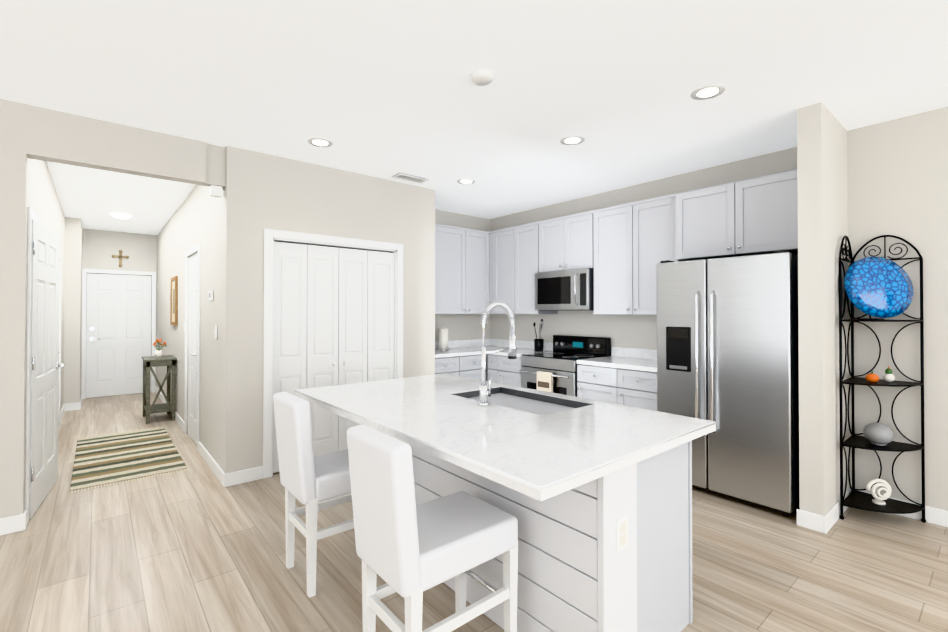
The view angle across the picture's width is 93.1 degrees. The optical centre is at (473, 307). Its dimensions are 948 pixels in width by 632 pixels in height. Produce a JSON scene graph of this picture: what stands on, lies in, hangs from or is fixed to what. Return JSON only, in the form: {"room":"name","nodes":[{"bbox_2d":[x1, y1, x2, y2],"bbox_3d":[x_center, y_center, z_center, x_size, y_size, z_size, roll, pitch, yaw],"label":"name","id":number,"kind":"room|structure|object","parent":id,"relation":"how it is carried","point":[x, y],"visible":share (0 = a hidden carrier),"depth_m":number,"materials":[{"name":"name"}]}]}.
{"room":"kitchen","nodes":[
{"label":"kitchen","id":0,"kind":"room"},
{"bbox_2d":[28,159,64,411],"bbox_3d":[-4.740,0.073,4.998,0.120,2.740,5.370,0,-1,-40],"label":"wall","id":1,"kind":"structure","parent":0,"point":[44,204],"depth_m":4.30,"materials":[{"name":"grey paint"}]},
{"bbox_2d":[25,207,41,522],"bbox_3d":[-3.264,0.381,3.343,0.016,2.095,0.990,0,-1,-40],"label":"door frame","id":2,"kind":"structure","parent":1,"relation":"attached to","point":[31,215],"depth_m":2.97,"materials":[{"name":"white wood"}]},
{"bbox_2d":[29,219,65,518],"bbox_3d":[-3.211,0.413,3.384,0.171,2.020,0.845,0,-1,-40],"label":"hall door","id":3,"kind":"structure","parent":1,"relation":"in","point":[45,365],"depth_m":3.31,"materials":[{"name":"white wood"}]},
{"bbox_2d":[58,252,61,425],"bbox_3d":[-4.807,0.397,5.181,0.016,2.095,0.930,0,-1,-40],"label":"door frame","id":4,"kind":"structure","parent":1,"relation":"attached to","point":[60,256],"depth_m":5.49,"materials":[{"name":"white wood"}]},
{"bbox_2d":[63,217,82,403],"bbox_3d":[-6.033,0.088,6.765,0.170,2.740,1.000,0,-1,-40],"label":"wall","id":5,"kind":"structure","parent":0,"point":[73,310],"depth_m":6.39,"materials":[{"name":"grey paint"}]},
{"bbox_2d":[60,403,67,423],"bbox_3d":[-5.430,1.399,5.934,0.040,0.105,1.030,0,-1,-40],"label":"baseboard","id":6,"kind":"structure","parent":5,"relation":"attached to","point":[65,406],"depth_m":6.08,"materials":[{"name":"white wood"}]},
{"bbox_2d":[78,393,82,409],"bbox_3d":[-5.962,1.406,6.804,0.024,0.105,1.014,0,-1,-40],"label":"baseboard","id":7,"kind":"structure","parent":5,"relation":"attached to","point":[79,403],"depth_m":6.42,"materials":[{"name":"white wood"}]},
{"bbox_2d":[82,228,156,343],"bbox_3d":[-6.018,0.095,7.508,1.390,2.740,0.120,0,-1,-40],"label":"wall","id":8,"kind":"structure","parent":0,"point":[101,248],"depth_m":7.52,"materials":[{"name":"grey paint"}]},
{"bbox_2d":[81,269,155,398],"bbox_3d":[-5.917,0.420,7.502,0.980,2.090,0.016,0,-1,-40],"label":"door frame","id":9,"kind":"structure","parent":8,"relation":"attached to","point":[153,382],"depth_m":7.37,"materials":[{"name":"white wood"}]},
{"bbox_2d":[86,273,151,397],"bbox_3d":[-5.926,0.449,7.512,0.852,2.020,0.098,0,-1,-40],"label":"front door","id":10,"kind":"structure","parent":8,"relation":"in","point":[118,331],"depth_m":7.49,"materials":[{"name":"white wood"}]},
{"bbox_2d":[112,250,128,266],"bbox_3d":[-5.915,-0.825,7.511,0.232,0.292,0.052,0,-1,-40],"label":"cross","id":11,"kind":"object","parent":8,"relation":"attached to","point":[120,256],"visible":1,"depth_m":7.50,"materials":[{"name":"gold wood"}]},
{"bbox_2d":[156,185,223,468],"bbox_3d":[-3.757,0.080,5.803,0.120,2.740,5.400,0,-1,-40],"label":"wall","id":12,"kind":"structure","parent":0,"point":[196,218],"depth_m":4.46,"materials":[{"name":"grey paint"}]},
{"bbox_2d":[155,386,183,430],"bbox_3d":[-4.445,1.404,6.507,0.014,0.105,3.420,0,-1,-40],"label":"baseboard","id":13,"kind":"structure","parent":12,"relation":"attached to","point":[178,419],"depth_m":5.71,"materials":[{"name":"white wood"}]},
{"bbox_2d":[170,276,177,325],"bbox_3d":[-3.988,-0.089,5.963,0.025,0.640,0.500,0,-1,-40],"label":"framed picture","id":14,"kind":"object","parent":12,"relation":"attached to","point":[173,298],"visible":1,"depth_m":5.93,"materials":[{"name":"brown wood"}]},
{"bbox_2d":[184,243,200,450],"bbox_3d":[-3.051,0.394,4.853,0.016,2.095,0.910,0,-1,-40],"label":"door frame","id":15,"kind":"structure","parent":12,"relation":"attached to","point":[197,247],"depth_m":4.54,"materials":[{"name":"white wood"}]},
{"bbox_2d":[188,252,197,444],"bbox_3d":[-3.046,0.426,4.856,0.093,2.020,0.772,0,-1,-40],"label":"hall door","id":16,"kind":"structure","parent":12,"relation":"in","point":[192,351],"depth_m":4.92,"materials":[{"name":"white wood"}]},
{"bbox_2d":[209,290,213,300],"bbox_3d":[-2.360,-0.110,4.026,0.022,0.090,0.120,0,-1,-40],"label":"thermostat","id":17,"kind":"object","parent":12,"relation":"attached to","point":[211,293],"depth_m":3.99,"materials":[{"name":"white plastic"}]},
{"bbox_2d":[198,441,224,486],"bbox_3d":[-2.370,1.382,4.035,0.014,0.105,1.194,0,-1,-40],"label":"baseboard","id":18,"kind":"structure","parent":12,"relation":"attached to","point":[219,473],"depth_m":3.92,"materials":[{"name":"white wood"}]},
{"bbox_2d":[210,185,221,197],"bbox_3d":[-2.097,-0.945,3.647,0.080,0.083,0.070,0,-1,-40],"label":"door chime","id":19,"kind":"object","parent":12,"relation":"attached to","point":[215,191],"depth_m":3.62,"materials":[{"name":"white plastic"}]},
{"bbox_2d":[0,99,434,517],"bbox_3d":[-3.383,0.051,2.534,7.590,2.740,0.150,0,-1,-40],"label":"wall","id":20,"kind":"structure","parent":0,"point":[262,191],"depth_m":3.65,"materials":[{"name":"grey paint"}]},
{"bbox_2d":[0,510,27,535],"bbox_3d":[-4.572,1.360,1.469,4.414,0.105,0.034,0,-1,-40],"label":"baseboard","id":21,"kind":"structure","parent":20,"relation":"attached to","point":[17,523],"depth_m":2.84,"materials":[{"name":"white wood"}]},
{"bbox_2d":[225,466,262,486],"bbox_3d":[-1.879,1.379,3.678,0.280,0.105,0.017,0,-1,-40],"label":"baseboard","id":22,"kind":"structure","parent":20,"relation":"attached to","point":[252,474],"depth_m":3.67,"materials":[{"name":"white wood"}]},
{"bbox_2d":[263,229,402,478],"bbox_3d":[-1.292,0.386,4.255,1.350,2.100,0.137,0,-1,-40],"label":"door frame","id":23,"kind":"structure","parent":20,"relation":"attached to","point":[271,236],"depth_m":3.84,"materials":[{"name":"white wood"}]},
{"bbox_2d":[273,241,393,472],"bbox_3d":[-1.289,0.422,4.251,1.186,2.005,0.106,0,-1,-40],"label":"bifold closet doors","id":24,"kind":"structure","parent":20,"relation":"in","point":[333,315],"depth_m":4.19,"materials":[{"name":"white wood"}]},
{"bbox_2d":[435,209,489,340],"bbox_3d":[-1.118,0.077,5.420,3.430,2.740,0.120,0,-1,-40],"label":"wall","id":25,"kind":"structure","parent":0,"point":[463,326],"depth_m":6.15,"materials":[{"name":"grey paint"}]},
{"bbox_2d":[435,224,470,313],"bbox_3d":[-0.391,-0.471,5.726,0.572,1.100,0.350,0,-1,-40],"label":"upper cabinet","id":26,"kind":"object","parent":25,"relation":"attached to","point":[452,244],"depth_m":5.61,"materials":[{"name":"grey wood"}]},
{"bbox_2d":[435,338,490,349],"bbox_3d":[-0.334,0.487,5.981,1.458,0.099,0.020,0,-1,-40],"label":"backsplash","id":27,"kind":"structure","parent":25,"relation":"attached to","point":[472,342],"depth_m":6.18,"materials":[{"name":"white stone"}]},
{"bbox_2d":[471,229,486,313],"bbox_3d":[-0.085,-0.468,5.983,0.465,1.100,0.350,0,-1,-40],"label":"upper cabinet","id":28,"kind":"object","parent":25,"relation":"attached to","point":[478,238],"depth_m":5.89,"materials":[{"name":"grey wood"}]},
{"bbox_2d":[0,392,947,631],"bbox_3d":[-1.728,1.456,1.880,9.300,0.080,14.400,0,-1,-40],"label":"floor","id":29,"kind":"structure","parent":0,"point":[197,546],"depth_m":2.48,"materials":[{"name":"brown wood"}]},
{"bbox_2d":[70,427,187,492],"bbox_3d":[-3.445,1.432,4.454,0.780,0.011,1.950,0,-1,-40],"label":"rug","id":30,"kind":"object","parent":29,"relation":"on","point":[113,458],"visible":0.98,"depth_m":4.24,"materials":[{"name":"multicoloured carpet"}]},
{"bbox_2d":[142,355,176,423],"bbox_3d":[-4.142,1.051,5.895,0.330,0.800,0.580,0,-1,-40],"label":"console table","id":31,"kind":"object","parent":29,"relation":"on","point":[150,362],"visible":0.98,"depth_m":5.76,"materials":[{"name":"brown wood"}]},
{"bbox_2d":[153,339,166,357],"bbox_3d":[-4.120,0.529,5.889,0.156,0.241,0.139,0,-1,-40],"label":"flowers","id":32,"kind":"object","parent":31,"relation":"on","point":[158,352],"visible":1,"depth_m":5.88,"materials":[{"name":"white ceramic"}]},
{"bbox_2d":[273,392,353,597],"bbox_3d":[-0.756,0.940,2.471,0.577,0.963,0.370,0,-1,-40],"label":"stool","id":33,"kind":"object","parent":29,"relation":"on","point":[309,479],"visible":0.6,"depth_m":2.26,"materials":[{"name":"white"}]},
{"bbox_2d":[347,425,517,631],"bbox_3d":[-0.155,0.933,1.755,0.577,0.963,0.370,0,-1,-40],"label":"stool","id":34,"kind":"object","parent":29,"relation":"on","point":[409,550],"visible":1,"depth_m":1.62,"materials":[{"name":"white leather"}]},
{"bbox_2d":[435,354,466,376],"bbox_3d":[-0.512,1.009,5.428,0.480,0.875,0.630,0,-1,-40],"label":"base cabinet","id":35,"kind":"object","parent":29,"relation":"on","point":[454,364],"depth_m":5.25,"materials":[{"name":"grey wood"}]},
{"bbox_2d":[435,346,486,357],"bbox_3d":[-0.372,0.552,5.543,0.838,0.040,0.640,0,-1,-40],"label":"countertop","id":36,"kind":"structure","parent":35,"relation":"on","point":[452,349],"depth_m":5.47,"materials":[{"name":"white stone"}]},
{"bbox_2d":[438,326,448,350],"bbox_3d":[-0.384,0.378,5.655,0.140,0.309,0.140,0,-1,-40],"label":"paper towel holder","id":37,"kind":"object","parent":36,"relation":"on","point":[443,339],"visible":1,"depth_m":5.60,"materials":[{"name":"white paper"}]},
{"bbox_2d":[467,354,480,379],"bbox_3d":[-0.226,1.011,5.669,0.508,0.875,0.630,0,-1,-40],"label":"base cabinet","id":38,"kind":"object","parent":29,"relation":"on","point":[473,360],"depth_m":5.46,"materials":[{"name":"grey wood"}]},
{"bbox_2d":[491,354,521,386],"bbox_3d":[0.637,1.009,5.495,0.630,0.875,0.460,0,-1,-40],"label":"base cabinet","id":39,"kind":"object","parent":29,"relation":"on","point":[504,370],"depth_m":5.32,"materials":[{"name":"grey wood"}]},
{"bbox_2d":[459,346,552,357],"bbox_3d":[0.385,0.554,5.791,0.640,0.040,1.233,0,-1,-40],"label":"countertop","id":40,"kind":"structure","parent":39,"relation":"on","point":[519,351],"depth_m":5.76,"materials":[{"name":"white stone"}]},
{"bbox_2d":[533,319,543,351],"bbox_3d":[0.799,0.333,5.489,0.120,0.397,0.134,0,-1,-40],"label":"utensil crock","id":41,"kind":"object","parent":40,"relation":"on","point":[539,345],"visible":1,"depth_m":5.45,"materials":[{"name":"black plastic"}]},
{"bbox_2d":[365,425,692,631],"bbox_3d":[0.154,0.984,2.520,0.745,0.876,1.848,0,-1,-40],"label":"kitchen island","id":42,"kind":"object","parent":29,"relation":"on","point":[594,497],"depth_m":1.80,"materials":[{"name":"grey wood"}]},
{"bbox_2d":[294,373,716,500],"bbox_3d":[-0.022,0.525,2.383,1.160,0.040,2.020,0,-1,-40],"label":"island countertop","id":43,"kind":"structure","parent":42,"relation":"on","point":[540,456],"depth_m":1.86,"materials":[{"name":"white stone"}]},
{"bbox_2d":[477,301,516,405],"bbox_3d":[0.142,0.232,2.388,0.268,0.544,0.107,0,-1,-40],"label":"faucet","id":44,"kind":"object","parent":43,"relation":"on","point":[511,348],"visible":1,"depth_m":2.35,"materials":[{"name":"silver metal"}]},
{"bbox_2d":[462,389,585,412],"bbox_3d":[0.245,0.628,2.499,0.410,0.236,0.720,0,-1,-40],"label":"sink","id":45,"kind":"object","parent":43,"relation":"in","point":[515,397],"depth_m":2.62,"materials":[{"name":"silver metal"}]},
{"bbox_2d":[519,335,610,396],"bbox_3d":[0.990,0.875,4.989,0.715,1.095,0.752,0,-1,-40],"label":"range","id":46,"kind":"object","parent":29,"relation":"on","point":[555,371],"visible":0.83,"depth_m":4.90,"materials":[{"name":"grey metal"}]},
{"bbox_2d":[576,362,610,402],"bbox_3d":[1.446,1.001,4.531,0.630,0.875,0.515,0,-1,-40],"label":"base cabinet","id":47,"kind":"object","parent":29,"relation":"on","point":[592,380],"depth_m":4.39,"materials":[{"name":"grey wood"}]},
{"bbox_2d":[607,366,656,410],"bbox_3d":[1.698,0.998,4.231,0.630,0.875,0.510,0,-1,-40],"label":"base cabinet","id":48,"kind":"object","parent":29,"relation":"on","point":[624,376],"depth_m":4.06,"materials":[{"name":"grey wood"}]},
{"bbox_2d":[576,354,656,369],"bbox_3d":[1.567,0.542,4.383,0.640,0.040,0.905,0,-1,-40],"label":"countertop","id":49,"kind":"structure","parent":48,"relation":"on","point":[635,363],"depth_m":4.35,"materials":[{"name":"white stone"}]},
{"bbox_2d":[657,250,798,516],"bbox_3d":[2.078,0.522,3.575,0.820,1.818,0.940,0,-1,-40],"label":"fridge","id":50,"kind":"object","parent":29,"relation":"on","point":[727,348],"visible":0.79,"depth_m":3.24,"materials":[{"name":"grey metal"}]},
{"bbox_2d":[838,235,925,522],"bbox_3d":[2.736,0.458,3.015,0.388,1.936,0.388,0,-1,-40],"label":"shelf rack","id":51,"kind":"object","parent":29,"relation":"on","point":[858,499],"visible":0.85,"depth_m":3.04,"materials":[{"name":"black metal"}]},
{"bbox_2d":[857,315,883,318],"bbox_3d":[2.743,0.013,3.103,0.126,0.135,0.126,0,-1,-40],"label":"plate stand","id":52,"kind":"object","parent":51,"relation":"on","point":[870,318],"visible":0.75,"depth_m":3.10,"materials":[{"name":"black metal"}]},
{"bbox_2d":[844,257,913,317],"bbox_3d":[2.737,-0.143,3.036,0.311,0.421,0.311,0,-1,-40],"label":"plate","id":53,"kind":"object","parent":52,"relation":"on","point":[880,287],"visible":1,"depth_m":3.01,"materials":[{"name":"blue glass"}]},
{"bbox_2d":[865,371,878,381],"bbox_3d":[2.679,0.463,3.020,0.068,0.074,0.070,0,-1,-40],"label":"pumpkin","id":54,"kind":"object","parent":51,"relation":"on","point":[871,377],"visible":1,"depth_m":3.00,"materials":[{"name":"orange ceramic"}]},
{"bbox_2d":[863,422,893,445],"bbox_3d":[2.738,0.851,3.040,0.155,0.140,0.155,0,-1,-40],"label":"vase","id":55,"kind":"object","parent":51,"relation":"on","point":[876,433],"visible":1,"depth_m":3.00,"materials":[{"name":"grey ceramic"}]},
{"bbox_2d":[865,479,891,504],"bbox_3d":[2.732,1.237,3.033,0.110,0.167,0.122,0,-1,-40],"label":"spiral","id":56,"kind":"object","parent":51,"relation":"on","point":[884,496],"visible":1,"depth_m":3.02,"materials":[{"name":"white ceramic"}]},
{"bbox_2d":[883,366,894,381],"bbox_3d":[2.801,0.448,3.030,0.057,0.105,0.058,0,-1,-40],"label":"gourd","id":57,"kind":"object","parent":51,"relation":"on","point":[888,376],"visible":1,"depth_m":3.02,"materials":[{"name":"white ceramic"}]},
{"bbox_2d":[0,0,947,234],"bbox_3d":[-1.728,-1.374,1.905,9.300,0.100,14.400,0,-1,-40],"label":"ceiling","id":58,"kind":"structure","parent":0,"point":[386,89],"depth_m":2.61,"materials":[{"name":"white paint"}]},
{"bbox_2d":[110,213,130,218],"bbox_3d":[-4.867,-1.261,6.188,0.230,0.050,0.230,0,-1,-40],"label":"light","id":59,"kind":"object","parent":58,"relation":"attached to","point":[121,215],"visible":1,"depth_m":6.13,"materials":[{"name":"white"}]},
{"bbox_2d":[307,138,332,146],"bbox_3d":[-1.215,-1.306,3.549,0.194,0.005,0.194,0,-1,-40],"label":"recessed light","id":60,"kind":"object","parent":58,"relation":"in","point":[319,142],"visible":1,"depth_m":3.54,"materials":[{"name":"white"}]},
{"bbox_2d":[392,173,428,183],"bbox_3d":[-0.633,-1.295,4.488,0.340,0.012,0.150,0,-1,-40],"label":"ceiling vent","id":61,"kind":"object","parent":58,"relation":"in","point":[411,178],"visible":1,"depth_m":4.44,"materials":[{"name":"white metal"}]},
{"bbox_2d":[457,179,475,183],"bbox_3d":[-0.080,-1.297,4.606,0.194,0.005,0.194,0,-1,-40],"label":"recessed light","id":62,"kind":"object","parent":58,"relation":"in","point":[466,181],"visible":0.98,"depth_m":4.60,"materials":[{"name":"white"}]},
{"bbox_2d":[470,69,493,85],"bbox_3d":[0.046,-1.300,2.544,0.136,0.035,0.136,0,-1,-40],"label":"smoke detector","id":63,"kind":"object","parent":58,"relation":"attached to","point":[481,77],"visible":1,"depth_m":2.51,"materials":[{"name":"white plastic"}]},
{"bbox_2d":[560,135,584,144],"bbox_3d":[0.768,-1.307,3.503,0.194,0.005,0.194,0,-1,-40],"label":"recessed light","id":64,"kind":"object","parent":58,"relation":"in","point":[573,140],"visible":1,"depth_m":3.50,"materials":[{"name":"white"}]},
{"bbox_2d":[690,84,725,99],"bbox_3d":[1.425,-1.313,2.736,0.194,0.005,0.194,0,-1,-40],"label":"recessed light","id":65,"kind":"object","parent":58,"relation":"in","point":[706,92],"visible":1,"depth_m":2.73,"materials":[{"name":"white"}]},
{"bbox_2d":[490,147,796,349],"bbox_3d":[1.501,0.073,5.060,0.120,2.740,4.040,0,-1,-40],"label":"wall","id":66,"kind":"structure","parent":0,"point":[633,331],"depth_m":4.91,"materials":[{"name":"grey paint"}]},
{"bbox_2d":[487,231,494,313],"bbox_3d":[0.247,-0.467,6.158,0.392,1.100,0.508,0,-1,-40],"label":"upper cabinet","id":67,"kind":"object","parent":66,"relation":"attached to","point":[490,235],"depth_m":5.97,"materials":[{"name":"grey wood"}]},
{"bbox_2d":[495,227,510,313],"bbox_3d":[0.533,-0.470,5.849,0.350,1.100,0.453,0,-1,-40],"label":"upper cabinet","id":68,"kind":"object","parent":66,"relation":"attached to","point":[502,236],"depth_m":5.78,"materials":[{"name":"grey wood"}]},
{"bbox_2d":[511,222,556,313],"bbox_3d":[0.769,-0.472,5.569,0.350,1.100,0.520,0,-1,-40],"label":"upper cabinet","id":69,"kind":"object","parent":66,"relation":"attached to","point":[522,236],"depth_m":5.50,"materials":[{"name":"grey wood"}]},
{"bbox_2d":[535,217,558,272],"bbox_3d":[1.038,-0.720,5.250,0.350,0.610,0.437,0,-1,-40],"label":"upper cabinet","id":70,"kind":"object","parent":66,"relation":"attached to","point":[546,231],"depth_m":5.21,"materials":[{"name":"grey wood"}]},
{"bbox_2d":[559,212,586,270],"bbox_3d":[1.241,-0.722,5.008,0.350,0.610,0.437,0,-1,-40],"label":"upper cabinet","id":71,"kind":"object","parent":66,"relation":"attached to","point":[572,228],"depth_m":4.93,"materials":[{"name":"grey wood"}]},
{"bbox_2d":[535,268,593,309],"bbox_3d":[1.091,-0.191,5.083,0.474,0.440,0.748,0,-1,-40],"label":"microwave","id":72,"kind":"object","parent":71,"relation":"attached to","point":[566,290],"visible":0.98,"depth_m":4.90,"materials":[{"name":"grey metal"}]},
{"bbox_2d":[491,339,656,357],"bbox_3d":[1.161,0.481,5.350,0.020,0.099,2.908,0,-1,-40],"label":"backsplash","id":73,"kind":"structure","parent":66,"relation":"attached to","point":[620,352],"depth_m":4.86,"materials":[{"name":"white stone"}]},
{"bbox_2d":[587,204,622,314],"bbox_3d":[1.530,-0.480,4.661,0.350,1.100,0.580,0,-1,-40],"label":"upper cabinet","id":74,"kind":"object","parent":66,"relation":"attached to","point":[604,225],"depth_m":4.61,"materials":[{"name":"grey wood"}]},
{"bbox_2d":[623,195,678,314],"bbox_3d":[1.804,-0.483,4.335,0.350,1.100,0.512,0,-1,-40],"label":"upper cabinet","id":75,"kind":"object","parent":66,"relation":"attached to","point":[623,250],"depth_m":4.29,"materials":[{"name":"grey wood"}]},
{"bbox_2d":[671,184,725,260],"bbox_3d":[2.120,-0.732,3.906,0.420,0.610,0.545,0,-1,-40],"label":"upper cabinet","id":76,"kind":"object","parent":66,"relation":"attached to","point":[697,214],"depth_m":3.84,"materials":[{"name":"grey wood"}]},
{"bbox_2d":[723,169,797,256],"bbox_3d":[2.394,-0.734,3.580,0.420,0.610,0.546,0,-1,-40],"label":"upper cabinet","id":77,"kind":"object","parent":66,"relation":"attached to","point":[760,214],"depth_m":3.48,"materials":[{"name":"grey wood"}]},
{"bbox_2d":[797,102,849,515],"bbox_3d":[2.532,0.057,3.202,0.930,2.740,0.130,0,-1,-40],"label":"wall","id":78,"kind":"structure","parent":0,"point":[822,181],"depth_m":2.93,"materials":[{"name":"grey paint"}]},
{"bbox_2d":[821,488,851,533],"bbox_3d":[2.477,1.374,3.051,0.694,0.105,0.020,0,-1,-40],"label":"baseboard","id":79,"kind":"structure","parent":78,"relation":"attached to","point":[827,521],"depth_m":2.92,"materials":[{"name":"white wood"}]},
{"bbox_2d":[847,106,947,510],"bbox_3d":[4.554,0.041,1.290,0.150,2.740,5.400,0,-1,-40],"label":"wall","id":80,"kind":"structure","parent":0,"point":[897,176],"depth_m":3.07,"materials":[{"name":"grey paint"}]},
{"bbox_2d":[856,490,947,527],"bbox_3d":[4.492,1.358,1.226,0.014,0.105,5.400,0,-1,-40],"label":"baseboard","id":81,"kind":"structure","parent":80,"relation":"attached to","point":[936,516],"depth_m":2.97,"materials":[{"name":"white wood"}]}
]}

